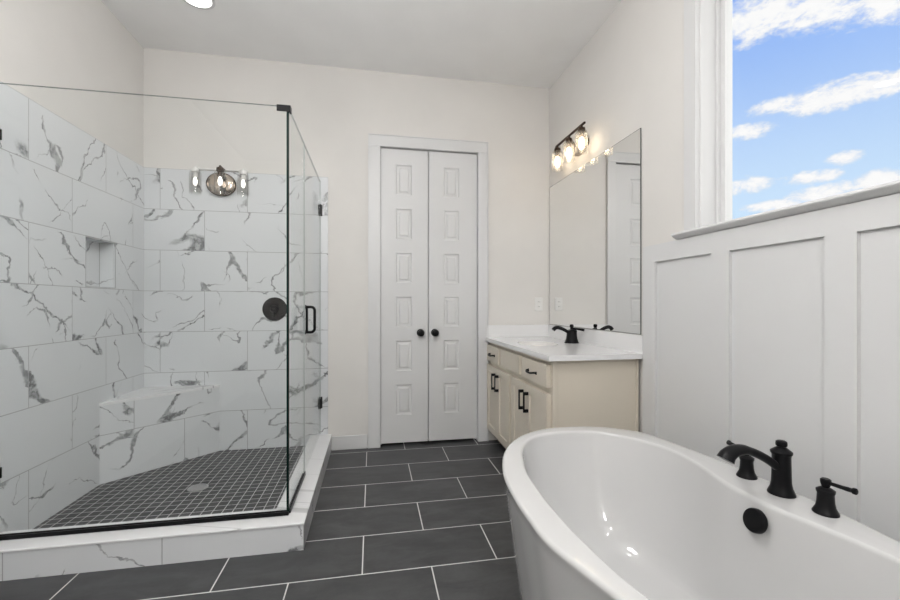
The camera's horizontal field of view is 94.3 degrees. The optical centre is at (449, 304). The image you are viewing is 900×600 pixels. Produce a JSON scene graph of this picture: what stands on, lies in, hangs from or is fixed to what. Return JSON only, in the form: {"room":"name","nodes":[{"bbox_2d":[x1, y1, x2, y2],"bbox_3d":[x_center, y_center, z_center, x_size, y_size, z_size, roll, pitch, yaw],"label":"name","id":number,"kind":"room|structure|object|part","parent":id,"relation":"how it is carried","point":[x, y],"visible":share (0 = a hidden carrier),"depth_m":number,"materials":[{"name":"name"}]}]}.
{"room":"bathroom","nodes":[
{"label":"bathroom","id":0,"kind":"room"},
{"bbox_2d":[0,0,143,532],"bbox_3d":[-1.861,-0.367,0.556,0.148,3.057,5.114,0,0,-11],"label":"wall","id":1,"kind":"structure","parent":0,"point":[68,348],"depth_m":2.27,"materials":[{"name":"tile"}]},
{"bbox_2d":[85,236,115,287],"bbox_3d":[-2.212,-0.254,2.582,0.099,0.299,0.292,0,0,-11],"label":"shower niche","id":2,"kind":"object","parent":1,"relation":"attached to","point":[99,253],"visible":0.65,"depth_m":2.70,"materials":[{"name":"tile"}]},
{"bbox_2d":[33,446,305,528],"bbox_3d":[-1.565,1.137,2.593,1.178,0.050,1.201,0,0,-11],"label":"floor","id":3,"kind":"structure","parent":0,"point":[243,479],"depth_m":2.49,"materials":[{"name":"grey tile"}]},
{"bbox_2d":[99,385,219,483],"bbox_3d":[-1.952,0.861,2.869,0.516,0.502,0.516,0,0,-11],"label":"shower bench","id":4,"kind":"object","parent":3,"relation":"on","point":[144,429],"visible":1,"depth_m":2.83,"materials":[{"name":"stone"}]},
{"bbox_3d":[-1.952,0.619,2.869,0.516,0.018,0.516,0,0,-11],"label":"bench seat","id":5,"kind":"part","parent":4,"relation":"part of","materials":[{"name":"stone"}]},
{"bbox_2d":[187,483,208,491],"bbox_3d":[-1.526,1.109,2.529,0.112,0.004,0.112,0,0,-11],"label":"shower drain","id":6,"kind":"object","parent":3,"relation":"on","point":[198,487],"visible":1,"depth_m":2.52,"materials":[{"name":"silver metal"}]},
{"bbox_2d":[0,438,520,599],"bbox_3d":[-0.239,1.212,0.919,3.430,0.100,5.234,0,0,-11],"label":"floor","id":7,"kind":"structure","parent":0,"point":[421,520],"depth_m":1.94,"materials":[{"name":"grey tile"}]},
{"bbox_2d":[0,434,331,580],"bbox_3d":[-1.471,1.097,2.523,1.337,0.130,1.373,0,0,-11],"label":"shower curb","id":8,"kind":"object","parent":7,"relation":"on","point":[25,558],"visible":0.98,"depth_m":1.89,"materials":[{"name":"stone"}]},
{"bbox_2d":[0,112,288,540],"bbox_3d":[-1.405,0.030,1.936,1.250,2.001,0.028,0,0,-11],"label":"shower frame","id":9,"kind":"object","parent":8,"relation":"on","point":[45,533],"visible":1,"depth_m":2.00,"materials":[{"name":"black metal"}]},
{"bbox_2d":[277,104,291,113],"bbox_3d":[-0.814,-0.958,2.051,0.065,0.031,0.034,0,0,-11],"label":"clip","id":10,"kind":"object","parent":9,"relation":"attached to","point":[287,108],"visible":1,"depth_m":2.04,"materials":[{"name":"black metal"}]},
{"bbox_3d":[-0.815,-0.958,2.037,0.059,0.031,0.006,0,0,-11],"label":"plate","id":11,"kind":"part","parent":10,"relation":"part of","materials":[{"name":"black metal"}]},
{"bbox_2d":[289,114,305,512],"bbox_3d":[-0.840,0.030,2.291,0.019,2.001,0.478,0,0,-11],"label":"glass panel","id":12,"kind":"object","parent":8,"relation":"on","point":[300,482],"visible":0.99,"depth_m":2.52,"materials":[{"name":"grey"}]},
{"bbox_2d":[487,343,638,448],"bbox_3d":[0.683,0.736,2.982,0.590,0.851,1.272,0,0,-11],"label":"vanity cabinet","id":13,"kind":"object","parent":7,"relation":"on","point":[526,393],"visible":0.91,"depth_m":2.40,"materials":[{"name":"beige paint"}]},
{"bbox_3d":[0.342,0.611,3.300,0.034,0.128,0.014,0,0,-11],"label":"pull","id":14,"kind":"part","parent":13,"relation":"part of","materials":[{"name":"black metal"}]},
{"bbox_3d":[0.353,0.777,3.409,0.027,0.545,0.290,0,0,-11],"label":"door","id":15,"kind":"part","parent":13,"relation":"part of","materials":[{"name":"beige paint"}]},
{"bbox_3d":[0.356,0.405,3.388,0.027,0.130,0.332,0,0,-11],"label":"drawer","id":16,"kind":"part","parent":13,"relation":"part of","materials":[{"name":"beige paint"}]},
{"bbox_3d":[0.357,0.611,3.217,0.034,0.128,0.014,0,0,-11],"label":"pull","id":17,"kind":"part","parent":13,"relation":"part of","materials":[{"name":"black metal"}]},
{"bbox_3d":[0.406,0.777,3.119,0.027,0.545,0.292,0,0,-11],"label":"door","id":18,"kind":"part","parent":13,"relation":"part of","materials":[{"name":"beige paint"}]},
{"bbox_3d":[0.433,0.405,2.974,0.027,0.130,0.410,0,0,-11],"label":"drawer","id":19,"kind":"part","parent":13,"relation":"part of","materials":[{"name":"beige paint"}]},
{"bbox_3d":[0.468,0.777,2.791,0.027,0.545,0.284,0,0,-11],"label":"door","id":20,"kind":"part","parent":13,"relation":"part of","materials":[{"name":"beige paint"}]},
{"bbox_3d":[0.456,0.611,2.685,0.034,0.128,0.014,0,0,-11],"label":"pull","id":21,"kind":"part","parent":13,"relation":"part of","materials":[{"name":"black metal"}]},
{"bbox_3d":[0.471,0.611,2.602,0.034,0.128,0.014,0,0,-11],"label":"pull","id":22,"kind":"part","parent":13,"relation":"part of","materials":[{"name":"black metal"}]},
{"bbox_3d":[0.485,0.409,2.536,0.035,0.020,0.145,0,0,-11],"label":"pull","id":23,"kind":"part","parent":13,"relation":"part of","materials":[{"name":"black metal"}]},
{"bbox_3d":[0.516,0.405,2.530,0.027,0.130,0.395,0,0,-11],"label":"drawer","id":24,"kind":"part","parent":13,"relation":"part of","materials":[{"name":"beige paint"}]},
{"bbox_3d":[0.523,0.777,2.491,0.027,0.545,0.317,0,0,-11],"label":"door","id":25,"kind":"part","parent":13,"relation":"part of","materials":[{"name":"beige paint"}]},
{"bbox_2d":[486,337,641,360],"bbox_3d":[0.697,0.296,2.967,0.564,0.030,1.308,0,0,-11],"label":"countertop","id":26,"kind":"structure","parent":13,"relation":"on","point":[550,348],"depth_m":2.60,"materials":[{"name":"white stone"}]},
{"bbox_2d":[552,324,584,343],"bbox_3d":[0.856,0.213,3.046,0.232,0.136,0.106,0,0,9],"label":"sink faucet","id":27,"kind":"object","parent":26,"relation":"on","point":[571,336],"visible":1,"depth_m":3.01,"materials":[{"name":"black metal"}]},
{"bbox_3d":[0.807,0.188,3.033,0.143,0.067,0.030,0,0,-8],"label":"spout","id":28,"kind":"part","parent":27,"relation":"part of","materials":[{"name":"black metal"}]},
{"bbox_3d":[0.919,0.169,3.018,0.107,0.049,0.028,0,0,36],"label":"lever","id":29,"kind":"part","parent":27,"relation":"part of","materials":[{"name":"black metal"}]},
{"bbox_2d":[502,426,899,599],"bbox_3d":[0.644,0.872,1.227,0.892,0.580,1.547,0,0,-11],"label":"bathtub","id":30,"kind":"object","parent":7,"relation":"on","point":[596,513],"visible":0.95,"depth_m":1.39,"materials":[{"name":"white ceramic"}]},
{"bbox_2d":[726,440,757,479],"bbox_3d":[0.998,0.532,1.433,0.060,0.100,0.106,0,0,-11],"label":"tub valve","id":31,"kind":"object","parent":30,"relation":"on","point":[746,471],"visible":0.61,"depth_m":1.40,"materials":[{"name":"black metal"}]},
{"bbox_3d":[0.996,0.495,1.441,0.025,0.028,0.088,0,0,-11],"label":"lever","id":32,"kind":"part","parent":31,"relation":"part of","materials":[{"name":"black metal"}]},
{"bbox_2d":[716,439,796,498],"bbox_3d":[0.929,0.500,1.267,0.256,0.163,0.072,0,0,-11],"label":"tub spout","id":33,"kind":"object","parent":30,"relation":"on","point":[780,461],"visible":1,"depth_m":1.26,"materials":[{"name":"black metal"}]},
{"bbox_3d":[0.909,0.466,1.264,0.216,0.090,0.051,0,0,-11],"label":"spout","id":34,"kind":"part","parent":33,"relation":"part of","materials":[{"name":"black metal"}]},
{"bbox_2d":[811,477,858,517],"bbox_3d":[1.052,0.532,1.142,0.060,0.100,0.106,0,0,-11],"label":"tub valve","id":35,"kind":"object","parent":30,"relation":"on","point":[825,505],"visible":1,"depth_m":1.15,"materials":[{"name":"black metal"}]},
{"bbox_3d":[1.054,0.495,1.133,0.025,0.028,0.088,0,0,-11],"label":"lever","id":36,"kind":"part","parent":35,"relation":"part of","materials":[{"name":"black metal"}]},
{"bbox_2d":[143,48,548,450],"bbox_3d":[-0.708,-0.367,3.439,3.430,3.057,0.148,0,0,-11],"label":"wall","id":37,"kind":"structure","parent":0,"point":[200,110],"depth_m":3.26,"materials":[{"name":"white paint"}]},
{"bbox_2d":[189,165,248,195],"bbox_3d":[-1.718,-0.921,3.103,0.410,0.210,0.142,0,0,-11],"label":"wall light","id":38,"kind":"object","parent":37,"relation":"attached to","point":[219,183],"visible":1,"depth_m":3.13,"materials":[{"name":"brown metal"}]},
{"bbox_2d":[191,166,198,185],"bbox_3d":[-1.883,-0.949,3.086,0.052,0.142,0.052,0,0,-11],"label":"bulb","id":39,"kind":"object","parent":38,"relation":"attached to","point":[195,170],"depth_m":3.07,"materials":[{"name":"white glass"}]},
{"bbox_2d":[216,165,223,185],"bbox_3d":[-1.693,-0.947,3.074,0.052,0.146,0.052,0,0,-11],"label":"bulb","id":40,"kind":"object","parent":38,"relation":"attached to","point":[220,170],"depth_m":3.06,"materials":[{"name":"white glass"}]},
{"bbox_3d":[-1.728,-0.906,3.153,0.212,0.180,0.017,0,0,-11],"label":"plate","id":41,"kind":"part","parent":38,"relation":"part of","materials":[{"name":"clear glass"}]},
{"bbox_2d":[239,169,246,187],"bbox_3d":[-1.559,-0.949,3.146,0.052,0.142,0.052,0,0,-11],"label":"bulb","id":42,"kind":"object","parent":38,"relation":"attached to","point":[243,173],"depth_m":3.13,"materials":[{"name":"white glass"}]},
{"bbox_2d":[262,297,285,320],"bbox_3d":[-1.354,0.037,3.212,0.182,0.182,0.062,0,0,-11],"label":"shower valve","id":43,"kind":"object","parent":37,"relation":"attached to","point":[274,309],"visible":0.95,"depth_m":3.23,"materials":[{"name":"black metal"}]},
{"bbox_3d":[-1.353,0.053,3.205,0.060,0.093,0.050,0,0,-11],"label":"lever","id":44,"kind":"part","parent":43,"relation":"part of","materials":[{"name":"black metal"}]},
{"bbox_2d":[305,146,321,433],"bbox_3d":[-0.927,0.026,2.921,0.078,1.992,0.790,0,0,-11],"label":"shower door","id":45,"kind":"structure","parent":37,"relation":"attached to","point":[320,205],"depth_m":3.29,"materials":[{"name":"clear glass"}]},
{"bbox_3d":[-0.850,0.093,2.549,0.062,0.180,0.026,0,0,-11],"label":"handle","id":46,"kind":"part","parent":45,"relation":"part of","materials":[{"name":"black metal"}]},
{"bbox_2d":[332,434,367,449],"bbox_3d":[-0.803,1.107,3.347,0.282,0.110,0.014,0,0,-11],"label":"baseboard","id":47,"kind":"structure","parent":37,"relation":"attached to","point":[350,441],"depth_m":3.34,"materials":[{"name":"white paint"}]},
{"bbox_2d":[381,148,427,443],"bbox_3d":[-0.372,-0.069,3.431,0.387,2.417,0.104,0,0,-11],"label":"door","id":48,"kind":"structure","parent":37,"relation":"in","point":[404,173],"depth_m":3.45,"materials":[{"name":"white paint"}]},
{"bbox_3d":[-0.240,0.236,3.438,0.062,0.062,0.070,0,0,-11],"label":"knob","id":49,"kind":"part","parent":48,"relation":"part of","materials":[{"name":"black metal"}]},
{"bbox_2d":[368,133,487,448],"bbox_3d":[-0.179,-0.107,3.519,1.001,2.538,0.144,0,0,-11],"label":"trim","id":50,"kind":"structure","parent":37,"relation":"attached to","point":[376,142],"depth_m":3.38,"materials":[{"name":"white paint"}]},
{"bbox_2d":[428,151,476,440],"bbox_3d":[0.029,-0.069,3.506,0.416,2.417,0.104,0,0,-11],"label":"door","id":51,"kind":"structure","parent":37,"relation":"in","point":[452,177],"depth_m":3.52,"materials":[{"name":"white paint"}]},
{"bbox_3d":[-0.122,0.236,3.460,0.062,0.062,0.070,0,0,-11],"label":"knob","id":52,"kind":"part","parent":51,"relation":"part of","materials":[{"name":"black metal"}]},
{"bbox_2d":[486,325,547,336],"bbox_3d":[0.590,0.229,3.602,0.578,0.103,0.020,0,0,-11],"label":"backsplash","id":53,"kind":"structure","parent":37,"relation":"attached to","point":[491,330],"depth_m":3.59,"materials":[{"name":"white stone"}]},
{"bbox_2d":[535,298,542,310],"bbox_3d":[0.775,-0.001,3.643,0.072,0.116,0.009,0,0,-11],"label":"outlet","id":54,"kind":"object","parent":37,"relation":"attached to","point":[538,301],"visible":1,"depth_m":3.64,"materials":[{"name":"white plastic"}]},
{"bbox_2d":[101,0,621,87],"bbox_3d":[-0.239,-1.945,0.919,3.430,0.100,5.234,0,0,-11],"label":"ceiling","id":55,"kind":"structure","parent":0,"point":[531,43],"depth_m":2.92,"materials":[{"name":"white paint"}]},
{"bbox_2d":[183,0,214,9],"bbox_3d":[-1.564,-1.891,2.583,0.196,0.006,0.196,0,0,-11],"label":"recessed light","id":56,"kind":"object","parent":55,"relation":"in","point":[200,4],"visible":1,"depth_m":2.62,"materials":[{"name":"white paint"}]},
{"bbox_2d":[549,0,683,432],"bbox_3d":[1.414,-0.367,1.165,0.150,3.056,5.114,0,0,-11],"label":"wall","id":57,"kind":"structure","parent":0,"point":[628,77],"depth_m":2.43,"materials":[{"name":"white paint"}]},
{"bbox_2d":[552,121,588,166],"bbox_3d":[0.907,-1.151,3.091,0.142,0.200,0.472,0,0,-11],"label":"wall light","id":58,"kind":"object","parent":57,"relation":"attached to","point":[581,145],"visible":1,"depth_m":3.07,"materials":[{"name":"brown metal"}]},
{"bbox_2d":[554,146,560,166],"bbox_3d":[0.843,-1.157,3.276,0.052,0.162,0.052,0,0,-11],"label":"bulb","id":59,"kind":"object","parent":58,"relation":"attached to","point":[557,150],"depth_m":3.26,"materials":[{"name":"white glass"}]},
{"bbox_2d":[565,136,572,158],"bbox_3d":[0.879,-1.157,3.085,0.052,0.162,0.052,0,0,-11],"label":"bulb","id":60,"kind":"object","parent":58,"relation":"attached to","point":[568,141],"depth_m":3.07,"materials":[{"name":"white glass"}]},
{"bbox_3d":[0.879,-1.127,3.085,0.084,0.151,0.084,0,0,-11],"label":"lamp shade","id":61,"kind":"part","parent":58,"relation":"part of","materials":[{"name":"clear glass"}]},
{"bbox_3d":[0.968,-1.173,3.101,0.018,0.124,0.230,0,0,-11],"label":"plate","id":62,"kind":"part","parent":58,"relation":"part of","materials":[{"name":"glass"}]},
{"bbox_2d":[578,126,585,149],"bbox_3d":[0.914,-1.157,2.898,0.052,0.162,0.052,0,0,-11],"label":"bulb","id":63,"kind":"object","parent":58,"relation":"attached to","point":[581,130],"depth_m":2.88,"materials":[{"name":"white glass"}]},
{"bbox_2d":[548,325,642,358],"bbox_3d":[0.985,0.244,3.010,0.018,0.133,1.289,0,0,-11],"label":"backsplash","id":64,"kind":"structure","parent":57,"relation":"attached to","point":[621,341],"depth_m":2.73,"materials":[{"name":"white stone"}]},
{"bbox_2d":[550,128,640,334],"bbox_3d":[0.987,-0.422,3.029,0.006,1.194,1.259,0,0,-11],"label":"mirror","id":65,"kind":"object","parent":57,"relation":"attached to","point":[595,210],"visible":1,"depth_m":2.83,"materials":[{"name":"white mirror"}]},
{"bbox_2d":[684,0,731,230],"bbox_3d":[1.400,-1.021,1.168,0.176,1.365,1.841,0,0,-11],"label":"window frame","id":66,"kind":"structure","parent":57,"relation":"in","point":[707,23],"depth_m":1.98,"materials":[{"name":"white paint"}]},
{"bbox_3d":[1.326,-1.029,1.155,0.026,1.349,1.841,0,0,-11],"label":"casing","id":67,"kind":"part","parent":66,"relation":"part of","materials":[{"name":"white paint"}]},
{"bbox_3d":[1.449,-0.978,1.177,0.067,1.256,1.661,0,0,-11],"label":"frame","id":68,"kind":"part","parent":66,"relation":"part of","materials":[{"name":"white paint"}]},
{"bbox_3d":[1.451,-0.978,1.178,0.043,1.224,1.629,0,0,-11],"label":"sash","id":69,"kind":"part","parent":66,"relation":"part of","materials":[{"name":"white paint"}]},
{"bbox_2d":[643,193,899,541],"bbox_3d":[1.440,0.419,0.564,0.018,1.486,3.682,0,0,-11],"label":"wainscoting","id":70,"kind":"structure","parent":57,"relation":"attached to","point":[756,335],"depth_m":1.54,"materials":[{"name":"white paint"}]},
{"bbox_2d":[671,180,899,239],"bbox_3d":[1.352,-0.341,1.158,0.125,0.030,1.942,0,0,-11],"label":"trim","id":71,"kind":"structure","parent":57,"relation":"attached to","point":[890,188],"depth_m":1.47,"materials":[{"name":"white paint"}]}
]}

